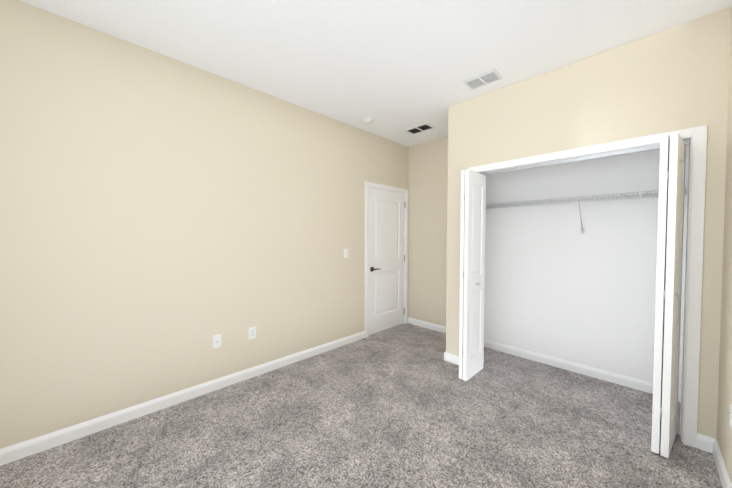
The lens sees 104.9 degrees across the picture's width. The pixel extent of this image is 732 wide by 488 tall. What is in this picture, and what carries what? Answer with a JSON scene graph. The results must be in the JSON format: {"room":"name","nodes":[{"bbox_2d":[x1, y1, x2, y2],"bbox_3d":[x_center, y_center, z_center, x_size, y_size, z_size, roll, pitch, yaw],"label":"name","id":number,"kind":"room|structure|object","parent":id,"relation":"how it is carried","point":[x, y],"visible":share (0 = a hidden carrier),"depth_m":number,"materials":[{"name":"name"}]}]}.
{"room":"empty bedroom","nodes":[
{"label":"empty bedroom","id":0,"kind":"room"},
{"bbox_2d":[0,0,407,448],"bbox_3d":[-1.002,-0.099,2.834,4.780,2.740,0.115,-1,2,-45],"label":"wall","id":1,"kind":"structure","parent":0,"point":[164,219],"depth_m":2.13,"materials":[{"name":"beige paint"}]},
{"bbox_2d":[0,331,364,465],"bbox_3d":[-1.296,1.234,2.488,3.606,0.092,0.015,-1,2,-45],"label":"baseboard","id":2,"kind":"structure","parent":1,"relation":"attached to","point":[18,451],"depth_m":2.13,"materials":[{"name":"white wood"}]},
{"bbox_2d":[213,334,221,348],"bbox_3d":[-1.304,0.855,2.469,0.071,0.116,0.017,-1,2,-45],"label":"outlet","id":3,"kind":"object","parent":1,"relation":"attached to","point":[217,341],"visible":1,"depth_m":2.47,"materials":[{"name":"white plastic"}]},
{"bbox_2d":[248,326,255,339],"bbox_3d":[-1.086,0.850,2.690,0.071,0.116,0.009,-1,2,-45],"label":"duplex electrical outlet","id":4,"kind":"object","parent":1,"relation":"attached to","point":[251,332],"visible":1,"depth_m":2.68,"materials":[{"name":"white plastic"}]},
{"bbox_2d":[344,249,347,257],"bbox_3d":[-0.245,0.118,3.502,0.071,0.116,0.012,-1,2,-45],"label":"switch plate","id":5,"kind":"object","parent":1,"relation":"attached to","point":[345,253],"visible":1,"depth_m":3.50,"materials":[{"name":"white plastic"}]},
{"bbox_2d":[368,187,404,334],"bbox_3d":[0.324,0.228,4.063,0.790,2.011,0.099,-1,2,-45],"label":"entry door","id":6,"kind":"structure","parent":1,"relation":"in","point":[386,260],"depth_m":4.05,"materials":[{"name":"white paint"}]},
{"bbox_2d":[365,181,408,337],"bbox_3d":[0.279,0.204,4.102,0.933,2.080,0.137,-1,2,-45],"label":"door frame","id":7,"kind":"structure","parent":1,"relation":"attached to","point":[381,186],"depth_m":3.86,"materials":[{"name":"white wood"}]},
{"bbox_2d":[0,323,721,487],"bbox_3d":[0.083,1.332,1.770,4.780,0.060,3.210,-1,2,-45],"label":"floor","id":8,"kind":"structure","parent":0,"point":[402,405],"depth_m":1.91,"materials":[{"name":"carpet"}]},
{"bbox_2d":[19,0,731,146],"bbox_3d":[0.092,-1.467,1.701,4.780,0.060,3.210,-1,2,-45],"label":"ceiling","id":9,"kind":"structure","parent":0,"point":[393,69],"depth_m":1.99,"materials":[{"name":"white paint"}]},
{"bbox_2d":[362,117,372,123],"bbox_3d":[0.014,-1.458,3.349,0.131,0.041,0.131,-1,2,-45],"label":"smoke detector","id":10,"kind":"object","parent":9,"relation":"attached to","point":[367,120],"visible":1,"depth_m":3.31,"materials":[{"name":"white plastic"}]},
{"bbox_2d":[404,123,435,134],"bbox_3d":[0.690,-1.479,3.626,0.215,0.008,0.350,-1,2,-45],"label":"ceiling vent","id":11,"kind":"object","parent":9,"relation":"in","point":[420,128],"visible":1,"depth_m":3.61,"materials":[{"name":"white"}]},
{"bbox_2d":[462,69,502,89],"bbox_3d":[1.032,-1.449,2.493,0.195,0.008,0.285,-1,2,-45],"label":"ceiling vent","id":12,"kind":"object","parent":9,"relation":"in","point":[485,78],"visible":1,"depth_m":2.48,"materials":[{"name":"white metal"}]},
{"bbox_2d":[408,136,688,389],"bbox_3d":[1.708,-0.102,3.343,0.215,2.740,2.980,-1,2,-45],"label":"wall","id":13,"kind":"structure","parent":0,"point":[558,284],"depth_m":2.89,"materials":[{"name":"beige paint"}]},
{"bbox_2d":[407,317,445,332],"bbox_3d":[1.036,1.203,4.027,0.015,0.092,1.115,-1,2,-45],"label":"baseboard","id":14,"kind":"structure","parent":13,"relation":"attached to","point":[428,325],"depth_m":4.15,"materials":[{"name":"white wood"}]},
{"bbox_2d":[484,339,680,401],"bbox_3d":[2.055,1.236,2.859,0.015,0.092,1.750,-1,2,-45],"label":"baseboard","id":15,"kind":"structure","parent":13,"relation":"attached to","point":[623,380],"depth_m":2.80,"materials":[{"name":"white wood"}]},
{"bbox_2d":[486,188,687,233],"bbox_3d":[1.954,-0.270,2.715,0.315,0.340,1.750,-1,2,-45],"label":"wire shelf","id":16,"kind":"object","parent":13,"relation":"attached to","point":[613,197],"visible":0.71,"depth_m":2.61,"materials":[{"name":"grey metal"}]},
{"bbox_2d":[446,6,731,438],"bbox_3d":[1.575,-0.079,2.426,0.115,2.740,1.865,-1,2,-45],"label":"wall","id":17,"kind":"structure","parent":0,"point":[674,78],"depth_m":2.02,"materials":[{"name":"beige paint"}]},
{"bbox_2d":[444,352,458,360],"bbox_3d":[1.136,1.221,3.351,0.785,0.092,0.015,-1,2,-45],"label":"baseboard","id":18,"kind":"structure","parent":17,"relation":"attached to","point":[447,356],"depth_m":3.04,"materials":[{"name":"white wood"}]},
{"bbox_2d":[459,169,485,380],"bbox_3d":[1.050,0.287,2.723,0.381,1.962,0.115,-1,2,-45],"label":"bifold door","id":19,"kind":"structure","parent":17,"relation":"in","point":[472,270],"depth_m":2.65,"materials":[{"name":"white paint"}]},
{"bbox_2d":[480,140,688,174],"bbox_3d":[1.643,-0.689,2.363,0.024,0.027,1.411,-1,2,-45],"label":"door track","id":20,"kind":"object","parent":17,"relation":"attached to","point":[633,150],"depth_m":2.26,"materials":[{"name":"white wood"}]},
{"bbox_2d":[469,125,706,447],"bbox_3d":[1.630,0.288,2.379,0.119,2.009,1.443,-1,2,-45],"label":"door frame","id":21,"kind":"structure","parent":17,"relation":"attached to","point":[685,286],"depth_m":1.86,"materials":[{"name":"white wood"}]},
{"bbox_2d":[651,133,685,457],"bbox_3d":[1.953,0.312,1.820,0.381,1.962,0.084,-1,2,-37],"label":"bifold door","id":22,"kind":"structure","parent":17,"relation":"in","point":[672,164],"depth_m":1.72,"materials":[{"name":"white paint"}]},
{"bbox_2d":[716,11,731,484],"bbox_3d":[1.178,-0.036,0.637,4.780,2.740,0.115,-1,2,-45],"label":"wall","id":23,"kind":"structure","parent":0,"point":[724,436],"depth_m":1.62,"materials":[{"name":"beige paint"}]},
{"bbox_2d":[700,434,731,487],"bbox_3d":[0.838,1.292,0.447,3.760,0.092,0.040,-1,2,-45],"label":"baseboard","id":24,"kind":"structure","parent":23,"relation":"attached to","point":[708,444],"depth_m":1.66,"materials":[{"name":"white wood"}]},
{"bbox_2d":[729,404,731,430],"bbox_3d":[1.887,0.896,1.455,0.071,0.116,0.009,-1,2,-45],"label":"duplex electrical outlet","id":25,"kind":"object","parent":23,"relation":"attached to","point":[730,416],"visible":1,"depth_m":1.45,"materials":[{"name":"white plastic"}]}
]}

